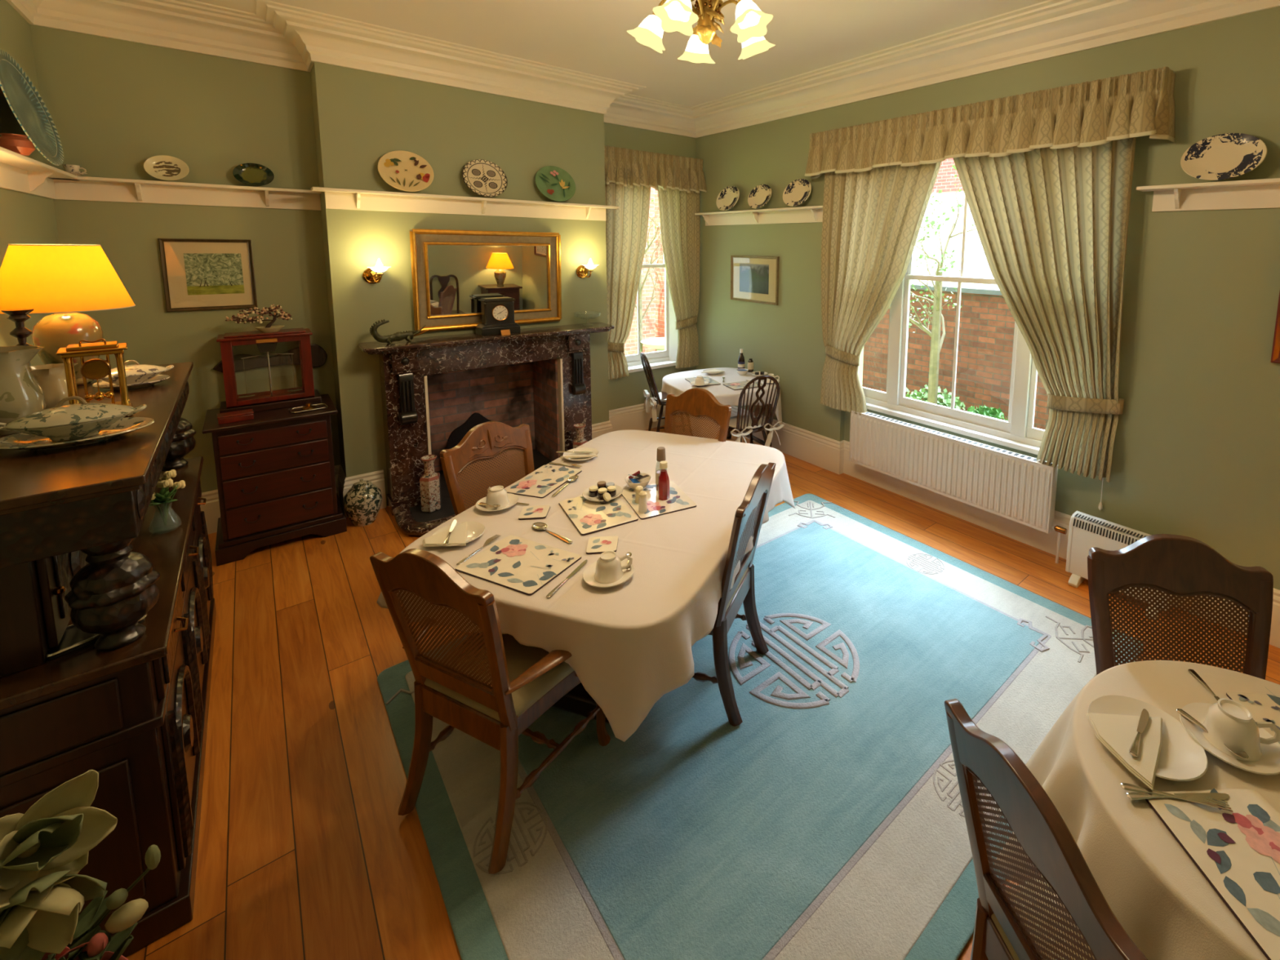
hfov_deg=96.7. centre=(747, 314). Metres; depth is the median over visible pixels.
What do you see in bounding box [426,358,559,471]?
firebox
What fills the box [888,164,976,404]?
apple tree
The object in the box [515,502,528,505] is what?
knife
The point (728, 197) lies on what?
oval dish
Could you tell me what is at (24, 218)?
wall
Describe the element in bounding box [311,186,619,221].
shelf
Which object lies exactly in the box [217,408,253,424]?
wooden box
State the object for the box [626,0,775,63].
chandelier
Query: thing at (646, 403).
seat cushion
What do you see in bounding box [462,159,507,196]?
plate
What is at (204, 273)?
print
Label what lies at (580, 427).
vase
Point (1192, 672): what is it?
knife
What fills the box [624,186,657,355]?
wall
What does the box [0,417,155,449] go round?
oval platter
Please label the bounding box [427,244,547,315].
mirror glass
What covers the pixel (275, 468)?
dresser
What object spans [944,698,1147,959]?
dining chair
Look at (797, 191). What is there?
oval dish
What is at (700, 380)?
teacup
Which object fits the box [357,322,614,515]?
fireplace surround
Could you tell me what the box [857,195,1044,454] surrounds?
window
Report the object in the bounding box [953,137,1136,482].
curtain
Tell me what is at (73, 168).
bowl
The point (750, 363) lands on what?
bottle
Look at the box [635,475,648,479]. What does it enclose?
sachet
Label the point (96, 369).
clock
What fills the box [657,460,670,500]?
ketchup bottle
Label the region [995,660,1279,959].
tablecloth
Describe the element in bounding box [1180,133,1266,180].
oval dish
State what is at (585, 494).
plate
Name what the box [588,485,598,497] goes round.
pot
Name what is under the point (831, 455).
baseboard
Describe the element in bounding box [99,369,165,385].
bowl
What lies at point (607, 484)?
pot
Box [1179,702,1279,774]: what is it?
saucer
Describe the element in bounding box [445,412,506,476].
fireback
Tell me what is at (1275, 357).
framed print
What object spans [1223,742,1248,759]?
bowl
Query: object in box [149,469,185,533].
flowers
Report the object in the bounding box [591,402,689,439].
baseboard
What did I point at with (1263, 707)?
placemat
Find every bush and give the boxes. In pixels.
[905,384,965,409]
[967,404,1008,421]
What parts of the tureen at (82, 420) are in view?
handle, lid, lid handle, handle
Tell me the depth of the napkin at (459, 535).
2.40 m
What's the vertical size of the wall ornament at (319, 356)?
0.180 m
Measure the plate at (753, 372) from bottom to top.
0.028 m
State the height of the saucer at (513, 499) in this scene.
0.027 m
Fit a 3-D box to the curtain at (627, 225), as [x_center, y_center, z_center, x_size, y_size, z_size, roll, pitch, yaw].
[-1.293,-0.402,5.905,0.598,2.140,0.125,-5,9,-41]
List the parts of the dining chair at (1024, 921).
leg, seat frame, rail, cane panel, seat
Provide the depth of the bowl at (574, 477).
3.08 m
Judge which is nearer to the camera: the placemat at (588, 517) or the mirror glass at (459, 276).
the placemat at (588, 517)
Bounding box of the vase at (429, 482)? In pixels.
[419,454,441,512]
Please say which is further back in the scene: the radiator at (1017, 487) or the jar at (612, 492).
the radiator at (1017, 487)
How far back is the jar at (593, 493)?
2.84 m
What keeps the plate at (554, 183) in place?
on the shelf at (335, 198)
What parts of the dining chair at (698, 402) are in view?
cane panel, crest rail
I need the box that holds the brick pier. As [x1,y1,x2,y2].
[654,193,664,351]
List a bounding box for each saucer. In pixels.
[66,171,87,176]
[475,493,518,511]
[582,559,634,587]
[690,381,708,386]
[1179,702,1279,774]
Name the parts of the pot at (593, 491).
lid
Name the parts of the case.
scale plate, label plate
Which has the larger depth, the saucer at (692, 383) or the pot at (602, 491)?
the saucer at (692, 383)
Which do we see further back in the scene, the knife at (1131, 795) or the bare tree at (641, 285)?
the bare tree at (641, 285)
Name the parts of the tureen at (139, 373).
lid handle, lid, handle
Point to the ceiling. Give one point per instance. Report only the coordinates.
(591, 37)
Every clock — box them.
[55,338,132,416]
[475,296,520,336]
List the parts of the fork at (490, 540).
handle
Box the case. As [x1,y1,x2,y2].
[216,328,321,413]
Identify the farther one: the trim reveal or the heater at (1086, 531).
the trim reveal
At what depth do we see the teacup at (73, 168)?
3.30 m
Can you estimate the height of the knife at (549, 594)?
0.009 m
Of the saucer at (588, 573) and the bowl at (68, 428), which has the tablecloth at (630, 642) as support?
the saucer at (588, 573)
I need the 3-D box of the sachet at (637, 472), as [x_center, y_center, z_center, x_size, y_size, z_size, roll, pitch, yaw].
[-0.601,0.853,2.978,0.069,0.050,0.024,-3,8,-28]
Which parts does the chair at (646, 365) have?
leg, seat, leg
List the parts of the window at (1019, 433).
sash, frame, sill, sash, sash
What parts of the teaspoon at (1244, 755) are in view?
handle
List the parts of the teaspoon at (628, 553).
handle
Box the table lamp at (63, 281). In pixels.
[0,244,135,385]
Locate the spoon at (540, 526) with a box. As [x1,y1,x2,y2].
[532,522,572,543]
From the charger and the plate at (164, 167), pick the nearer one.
the charger
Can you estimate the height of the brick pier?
3.400 m
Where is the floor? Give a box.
[126,421,1279,959]
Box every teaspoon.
[478,502,500,507]
[626,551,631,569]
[1176,708,1248,759]
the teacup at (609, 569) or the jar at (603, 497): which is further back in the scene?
the jar at (603, 497)
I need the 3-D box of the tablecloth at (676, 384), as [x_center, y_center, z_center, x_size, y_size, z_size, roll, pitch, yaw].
[-0.266,0.860,5.503,1.062,0.451,1.114,-4,8,-33]
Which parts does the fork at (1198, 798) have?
handle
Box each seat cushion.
[643,389,666,422]
[728,415,784,446]
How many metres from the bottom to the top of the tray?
0.017 m
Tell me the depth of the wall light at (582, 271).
5.25 m
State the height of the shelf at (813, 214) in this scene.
0.138 m
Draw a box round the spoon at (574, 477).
[551,475,578,497]
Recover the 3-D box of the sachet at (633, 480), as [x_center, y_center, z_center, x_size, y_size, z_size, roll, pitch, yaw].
[-0.592,0.875,2.948,0.032,0.041,0.066,4,8,25]
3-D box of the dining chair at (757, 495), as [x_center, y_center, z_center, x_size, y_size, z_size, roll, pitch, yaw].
[-0.227,1.201,2.639,0.626,1.075,0.570,3,7,17]
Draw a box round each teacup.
[62,164,86,173]
[484,485,509,509]
[594,551,632,583]
[694,375,704,385]
[766,373,779,382]
[1200,697,1279,761]
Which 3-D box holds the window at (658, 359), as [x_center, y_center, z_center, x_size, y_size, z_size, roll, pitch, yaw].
[-1.167,-0.479,6.195,0.880,2.175,0.255,-5,9,-41]
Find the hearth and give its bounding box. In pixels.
[392,448,551,536]
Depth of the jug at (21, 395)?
1.83 m
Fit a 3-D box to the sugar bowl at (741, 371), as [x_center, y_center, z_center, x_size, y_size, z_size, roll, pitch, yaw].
[-0.053,0.587,5.717,0.124,0.050,0.124,-5,9,-41]
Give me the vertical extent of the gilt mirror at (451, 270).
0.804 m
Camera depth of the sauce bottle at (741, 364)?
5.84 m
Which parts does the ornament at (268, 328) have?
dish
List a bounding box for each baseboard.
[200,464,386,533]
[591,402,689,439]
[730,405,1279,648]
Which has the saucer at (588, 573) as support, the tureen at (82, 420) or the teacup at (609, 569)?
the teacup at (609, 569)
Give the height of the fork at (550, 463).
0.015 m
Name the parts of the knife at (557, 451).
handle, blade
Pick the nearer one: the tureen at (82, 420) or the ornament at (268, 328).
the tureen at (82, 420)
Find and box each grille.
[864,412,1052,464]
[1075,513,1146,537]
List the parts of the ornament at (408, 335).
leg, leg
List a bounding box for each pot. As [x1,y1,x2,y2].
[0,133,35,155]
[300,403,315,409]
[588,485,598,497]
[596,480,605,488]
[597,487,607,498]
[598,492,611,504]
[605,482,614,488]
[607,485,616,497]
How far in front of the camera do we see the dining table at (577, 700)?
2.44 m
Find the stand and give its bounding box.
[92,374,169,390]
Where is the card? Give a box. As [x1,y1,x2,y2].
[501,329,510,335]
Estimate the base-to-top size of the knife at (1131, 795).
0.009 m
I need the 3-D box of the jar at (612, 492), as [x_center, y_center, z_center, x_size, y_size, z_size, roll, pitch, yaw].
[-0.695,0.908,2.863,0.046,0.032,0.045,-5,9,-41]
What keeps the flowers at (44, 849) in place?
on the floor
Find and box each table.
[552,682,609,724]
[671,404,772,447]
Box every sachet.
[628,471,639,479]
[629,478,639,483]
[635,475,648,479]
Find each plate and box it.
[143,155,189,180]
[232,163,274,186]
[377,150,434,191]
[432,521,484,546]
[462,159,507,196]
[534,165,575,201]
[562,447,598,461]
[582,484,622,501]
[702,368,722,374]
[751,371,768,376]
[1087,695,1208,781]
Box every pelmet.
[604,145,706,193]
[804,66,1175,179]
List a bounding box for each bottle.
[655,446,665,490]
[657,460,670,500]
[737,348,745,368]
[747,358,754,372]
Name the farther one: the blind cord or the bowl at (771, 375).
the bowl at (771, 375)
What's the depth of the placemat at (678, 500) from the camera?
2.81 m
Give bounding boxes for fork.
[456,534,500,565]
[548,462,581,467]
[1120,782,1233,812]
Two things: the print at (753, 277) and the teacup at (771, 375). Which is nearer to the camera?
the teacup at (771, 375)
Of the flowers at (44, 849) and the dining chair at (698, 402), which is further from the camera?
the dining chair at (698, 402)
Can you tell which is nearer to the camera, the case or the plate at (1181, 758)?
the plate at (1181, 758)
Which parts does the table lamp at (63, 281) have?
lamp shade, shade trim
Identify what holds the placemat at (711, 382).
on the tablecloth at (676, 384)
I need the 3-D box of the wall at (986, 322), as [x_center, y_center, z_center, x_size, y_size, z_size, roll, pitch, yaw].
[4.105,0.786,6.223,0.350,1.960,9.600,-5,9,-41]
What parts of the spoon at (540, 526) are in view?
handle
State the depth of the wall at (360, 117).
4.32 m
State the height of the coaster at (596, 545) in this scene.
0.009 m
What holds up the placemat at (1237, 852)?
on the tablecloth at (1161, 899)
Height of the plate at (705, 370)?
0.028 m
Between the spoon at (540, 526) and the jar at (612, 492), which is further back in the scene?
the jar at (612, 492)
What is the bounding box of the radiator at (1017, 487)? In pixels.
[848,410,1066,563]
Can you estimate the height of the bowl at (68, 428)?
0.063 m
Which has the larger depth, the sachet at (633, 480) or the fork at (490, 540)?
the sachet at (633, 480)
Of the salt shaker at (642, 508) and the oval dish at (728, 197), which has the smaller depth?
the salt shaker at (642, 508)
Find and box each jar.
[343,479,382,526]
[588,489,598,497]
[598,494,608,504]
[607,489,616,497]
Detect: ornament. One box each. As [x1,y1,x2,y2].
[213,343,327,372]
[225,304,292,332]
[369,319,428,345]
[573,311,601,324]
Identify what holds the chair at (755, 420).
on the floor
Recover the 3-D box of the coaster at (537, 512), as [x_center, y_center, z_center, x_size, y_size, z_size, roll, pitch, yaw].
[-1.023,0.949,2.690,0.125,0.009,0.125,0,7,-9]
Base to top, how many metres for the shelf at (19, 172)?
0.138 m
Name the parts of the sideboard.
door, knob, moulding, drawer, door, handle, door, handle, door, handle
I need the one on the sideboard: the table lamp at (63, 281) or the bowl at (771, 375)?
the table lamp at (63, 281)
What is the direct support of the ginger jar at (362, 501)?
on the floor
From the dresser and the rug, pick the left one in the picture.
the dresser
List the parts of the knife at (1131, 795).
handle, blade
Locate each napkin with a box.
[422,521,467,546]
[560,448,597,458]
[701,368,724,373]
[1085,712,1162,790]
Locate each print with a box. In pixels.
[183,253,244,295]
[739,263,768,294]
[1270,291,1279,363]
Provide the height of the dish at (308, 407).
0.044 m
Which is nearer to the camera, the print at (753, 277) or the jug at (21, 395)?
the jug at (21, 395)
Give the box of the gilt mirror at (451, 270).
[409,228,561,332]
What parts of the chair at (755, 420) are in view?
seat, leg, leg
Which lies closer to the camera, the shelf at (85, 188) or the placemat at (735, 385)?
the shelf at (85, 188)
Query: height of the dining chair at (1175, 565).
1.075 m
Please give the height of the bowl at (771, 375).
0.077 m
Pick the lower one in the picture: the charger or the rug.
the rug
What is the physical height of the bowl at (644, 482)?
0.058 m
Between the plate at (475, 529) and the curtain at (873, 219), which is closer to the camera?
the plate at (475, 529)
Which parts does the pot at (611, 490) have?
lid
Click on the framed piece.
(198, 274)
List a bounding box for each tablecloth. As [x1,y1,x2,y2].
[376,429,795,742]
[661,367,782,438]
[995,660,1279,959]
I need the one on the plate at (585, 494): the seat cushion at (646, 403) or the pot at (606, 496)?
the pot at (606, 496)
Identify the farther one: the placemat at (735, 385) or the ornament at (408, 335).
the placemat at (735, 385)
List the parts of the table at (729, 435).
leg, leg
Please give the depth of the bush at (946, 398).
6.93 m
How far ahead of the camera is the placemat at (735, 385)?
5.25 m
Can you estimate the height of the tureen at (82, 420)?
0.131 m
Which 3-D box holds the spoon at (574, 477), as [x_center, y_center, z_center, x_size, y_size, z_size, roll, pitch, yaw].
[-0.973,0.913,2.985,0.052,0.011,0.260,2,7,10]
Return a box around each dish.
[288,403,327,413]
[715,186,739,210]
[747,184,771,208]
[782,178,811,206]
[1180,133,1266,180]
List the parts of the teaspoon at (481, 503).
handle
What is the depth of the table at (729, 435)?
5.53 m
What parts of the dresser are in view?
handle, handle, handle, handle, drawer, drawer, drawer, drawer, handle, handle, handle, handle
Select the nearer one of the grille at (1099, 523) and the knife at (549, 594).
the knife at (549, 594)
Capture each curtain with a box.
[604,182,650,379]
[657,186,700,368]
[820,161,941,415]
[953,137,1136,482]
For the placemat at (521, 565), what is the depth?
2.25 m
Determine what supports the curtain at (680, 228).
hanging from the pelmet at (624, 166)
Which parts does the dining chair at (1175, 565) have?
cane panel, crest rail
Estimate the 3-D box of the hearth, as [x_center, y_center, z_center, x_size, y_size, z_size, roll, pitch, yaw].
[-2.107,1.417,4.822,1.680,0.088,1.173,-5,9,-41]
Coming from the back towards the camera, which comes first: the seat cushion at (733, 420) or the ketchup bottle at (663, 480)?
the seat cushion at (733, 420)
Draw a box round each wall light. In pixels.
[363,258,390,283]
[576,258,599,278]
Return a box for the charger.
[0,48,63,165]
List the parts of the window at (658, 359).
frame, sill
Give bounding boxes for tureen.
[0,395,146,440]
[94,360,173,385]
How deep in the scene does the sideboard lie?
1.59 m
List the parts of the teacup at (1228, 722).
handle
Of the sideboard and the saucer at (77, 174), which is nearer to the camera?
the sideboard
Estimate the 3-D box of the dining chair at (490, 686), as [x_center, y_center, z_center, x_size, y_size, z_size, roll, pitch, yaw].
[-0.916,1.258,2.106,0.693,1.075,0.626,4,8,24]
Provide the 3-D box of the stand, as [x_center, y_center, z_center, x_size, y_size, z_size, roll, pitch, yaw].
[-2.688,0.300,2.447,0.231,0.028,0.210,-5,9,-41]
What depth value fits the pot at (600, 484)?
2.88 m
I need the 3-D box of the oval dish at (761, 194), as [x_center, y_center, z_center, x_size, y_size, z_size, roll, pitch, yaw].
[0.120,-1.178,5.571,0.087,0.244,0.336,-5,9,-40]
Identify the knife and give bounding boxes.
[443,519,457,545]
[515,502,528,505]
[546,559,586,597]
[555,450,592,453]
[1126,791,1229,800]
[1128,708,1149,756]
[1187,668,1219,701]
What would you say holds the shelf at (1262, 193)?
attached to the wall at (1196, 452)
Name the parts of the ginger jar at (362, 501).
lid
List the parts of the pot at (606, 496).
lid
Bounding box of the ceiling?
[193,0,1047,106]
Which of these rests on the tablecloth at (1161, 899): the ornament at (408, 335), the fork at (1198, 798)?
the fork at (1198, 798)
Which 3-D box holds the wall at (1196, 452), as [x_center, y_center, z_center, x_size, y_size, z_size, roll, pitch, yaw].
[1.566,-0.218,4.401,0.310,3.530,6.677,-5,9,-41]
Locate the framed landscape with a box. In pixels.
[730,255,779,305]
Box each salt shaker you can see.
[635,485,643,503]
[638,490,647,513]
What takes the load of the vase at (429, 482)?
on the hearth
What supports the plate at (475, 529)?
on the tablecloth at (630, 642)
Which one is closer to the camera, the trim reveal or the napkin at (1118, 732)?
the napkin at (1118, 732)
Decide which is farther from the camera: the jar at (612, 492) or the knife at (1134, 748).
the jar at (612, 492)
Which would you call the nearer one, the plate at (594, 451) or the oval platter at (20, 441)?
the oval platter at (20, 441)
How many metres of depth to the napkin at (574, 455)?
3.37 m
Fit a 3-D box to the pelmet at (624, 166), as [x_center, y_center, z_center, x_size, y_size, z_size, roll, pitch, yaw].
[-1.002,-1.514,5.947,1.294,0.395,0.222,-5,9,-41]
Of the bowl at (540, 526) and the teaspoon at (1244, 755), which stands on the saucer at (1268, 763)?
the teaspoon at (1244, 755)
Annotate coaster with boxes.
[518,505,550,519]
[586,535,617,554]
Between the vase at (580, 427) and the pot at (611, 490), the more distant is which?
the vase at (580, 427)
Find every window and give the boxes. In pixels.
[625,253,675,373]
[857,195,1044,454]
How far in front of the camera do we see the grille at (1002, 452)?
4.17 m
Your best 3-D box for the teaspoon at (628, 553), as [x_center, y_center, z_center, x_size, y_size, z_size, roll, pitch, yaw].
[-0.474,0.986,2.239,0.023,0.011,0.118,-1,7,-12]
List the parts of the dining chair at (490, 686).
leg, arm, crest rail, cane panel, rail, seat, seat frame, leg, arm, leg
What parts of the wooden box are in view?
lid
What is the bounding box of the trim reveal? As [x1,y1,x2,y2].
[668,288,677,360]
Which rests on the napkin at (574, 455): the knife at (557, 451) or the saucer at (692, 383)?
the knife at (557, 451)
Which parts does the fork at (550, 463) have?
handle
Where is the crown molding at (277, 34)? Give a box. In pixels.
[5,0,1279,137]
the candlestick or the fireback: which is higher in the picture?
the candlestick
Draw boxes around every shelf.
[0,146,78,199]
[51,176,321,210]
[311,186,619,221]
[357,322,614,354]
[694,205,822,226]
[1136,177,1279,211]
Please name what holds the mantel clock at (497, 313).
on the fireplace surround
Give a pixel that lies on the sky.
(976, 264)
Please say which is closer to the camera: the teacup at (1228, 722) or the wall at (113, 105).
the teacup at (1228, 722)
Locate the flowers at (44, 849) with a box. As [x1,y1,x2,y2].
[0,769,160,959]
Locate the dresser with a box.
[201,394,346,565]
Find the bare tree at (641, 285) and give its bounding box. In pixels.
[635,199,664,351]
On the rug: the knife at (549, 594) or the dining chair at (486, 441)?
the dining chair at (486, 441)
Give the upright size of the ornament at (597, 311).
0.120 m
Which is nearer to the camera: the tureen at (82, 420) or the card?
the tureen at (82, 420)
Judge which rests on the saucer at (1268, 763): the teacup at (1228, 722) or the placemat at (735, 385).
the teacup at (1228, 722)
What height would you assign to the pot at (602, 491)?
0.043 m
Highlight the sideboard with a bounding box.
[0,361,216,957]
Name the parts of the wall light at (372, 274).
arm, lamp shade, candle bulb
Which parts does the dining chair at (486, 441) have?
crest rail, cane panel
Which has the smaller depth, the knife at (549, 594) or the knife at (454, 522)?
the knife at (549, 594)
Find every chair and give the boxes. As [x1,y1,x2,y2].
[369,548,610,874]
[440,421,534,515]
[640,351,693,435]
[664,387,731,441]
[692,462,775,726]
[726,374,779,444]
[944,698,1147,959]
[1087,533,1273,679]
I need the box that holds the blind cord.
[1097,477,1103,510]
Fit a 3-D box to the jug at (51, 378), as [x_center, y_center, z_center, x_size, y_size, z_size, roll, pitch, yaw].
[-2.613,0.274,2.082,0.133,0.169,0.153,0,7,-7]
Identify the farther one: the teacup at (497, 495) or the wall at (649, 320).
the wall at (649, 320)
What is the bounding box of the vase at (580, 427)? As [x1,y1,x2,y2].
[572,422,587,448]
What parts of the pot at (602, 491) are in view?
lid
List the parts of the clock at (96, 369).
rod, handle, rod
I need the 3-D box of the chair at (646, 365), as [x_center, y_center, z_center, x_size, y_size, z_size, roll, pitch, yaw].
[-0.862,0.856,5.926,0.517,0.972,0.409,-2,7,-22]
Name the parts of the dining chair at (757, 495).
leg, seat frame, seat, rail, cane panel, crest rail, leg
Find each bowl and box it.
[5,412,131,440]
[62,164,79,172]
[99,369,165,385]
[532,522,547,529]
[567,475,578,481]
[624,472,651,489]
[736,368,748,375]
[766,373,775,382]
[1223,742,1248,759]
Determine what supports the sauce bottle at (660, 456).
on the placemat at (678, 500)
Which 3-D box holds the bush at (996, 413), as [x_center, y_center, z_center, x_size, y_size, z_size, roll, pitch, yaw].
[2.696,1.219,6.316,0.595,0.405,0.629,-5,9,-41]
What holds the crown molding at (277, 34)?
attached to the wall at (1196, 452)
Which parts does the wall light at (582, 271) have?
arm, lamp shade, candle bulb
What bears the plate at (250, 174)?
on the shelf at (85, 188)
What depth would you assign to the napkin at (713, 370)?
5.74 m
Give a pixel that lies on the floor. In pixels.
(305, 851)
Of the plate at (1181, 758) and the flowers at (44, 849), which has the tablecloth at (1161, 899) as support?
the plate at (1181, 758)
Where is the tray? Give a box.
[45,613,146,660]
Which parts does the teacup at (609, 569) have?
handle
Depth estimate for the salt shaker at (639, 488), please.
2.79 m
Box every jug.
[0,345,46,435]
[30,363,77,409]
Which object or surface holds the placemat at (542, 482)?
on the tablecloth at (630, 642)
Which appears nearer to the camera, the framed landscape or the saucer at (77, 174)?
the saucer at (77, 174)
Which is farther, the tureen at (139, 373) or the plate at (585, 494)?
the plate at (585, 494)
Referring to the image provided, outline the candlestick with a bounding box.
[0,308,34,366]
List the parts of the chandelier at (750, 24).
lamp shade, lamp shade, bulb, arm, lamp shade, arm, arm, arm, bulb, lamp shade, lamp shade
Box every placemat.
[454,535,581,595]
[505,462,582,497]
[559,495,638,535]
[621,480,696,519]
[684,376,720,386]
[723,380,763,390]
[1145,788,1279,959]
[1226,690,1279,743]
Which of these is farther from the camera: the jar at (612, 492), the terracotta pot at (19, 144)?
the jar at (612, 492)
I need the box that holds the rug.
[377,493,1142,959]
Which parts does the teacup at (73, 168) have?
handle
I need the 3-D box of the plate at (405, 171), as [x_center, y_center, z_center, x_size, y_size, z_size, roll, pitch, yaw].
[-2.560,-1.080,4.204,0.366,0.310,0.117,-5,9,-39]
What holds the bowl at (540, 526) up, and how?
on the spoon at (540, 526)
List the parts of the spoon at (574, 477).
handle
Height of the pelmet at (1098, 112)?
0.385 m
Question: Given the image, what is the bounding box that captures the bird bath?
[640,337,664,351]
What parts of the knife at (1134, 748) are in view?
handle, blade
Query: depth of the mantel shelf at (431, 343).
4.49 m
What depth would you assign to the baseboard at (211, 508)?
4.21 m
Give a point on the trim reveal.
(673, 331)
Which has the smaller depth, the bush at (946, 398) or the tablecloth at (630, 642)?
the tablecloth at (630, 642)
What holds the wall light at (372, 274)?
attached to the wall at (360, 117)
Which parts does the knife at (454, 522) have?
handle, blade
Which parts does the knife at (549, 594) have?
handle, blade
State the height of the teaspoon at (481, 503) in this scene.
0.011 m
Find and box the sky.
[911,158,998,288]
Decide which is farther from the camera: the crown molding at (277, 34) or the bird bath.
the bird bath
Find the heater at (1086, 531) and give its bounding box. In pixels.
[1065,511,1173,619]
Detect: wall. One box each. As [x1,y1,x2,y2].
[0,0,59,365]
[30,24,696,492]
[310,62,608,506]
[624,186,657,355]
[696,6,1279,590]
[862,283,1048,430]

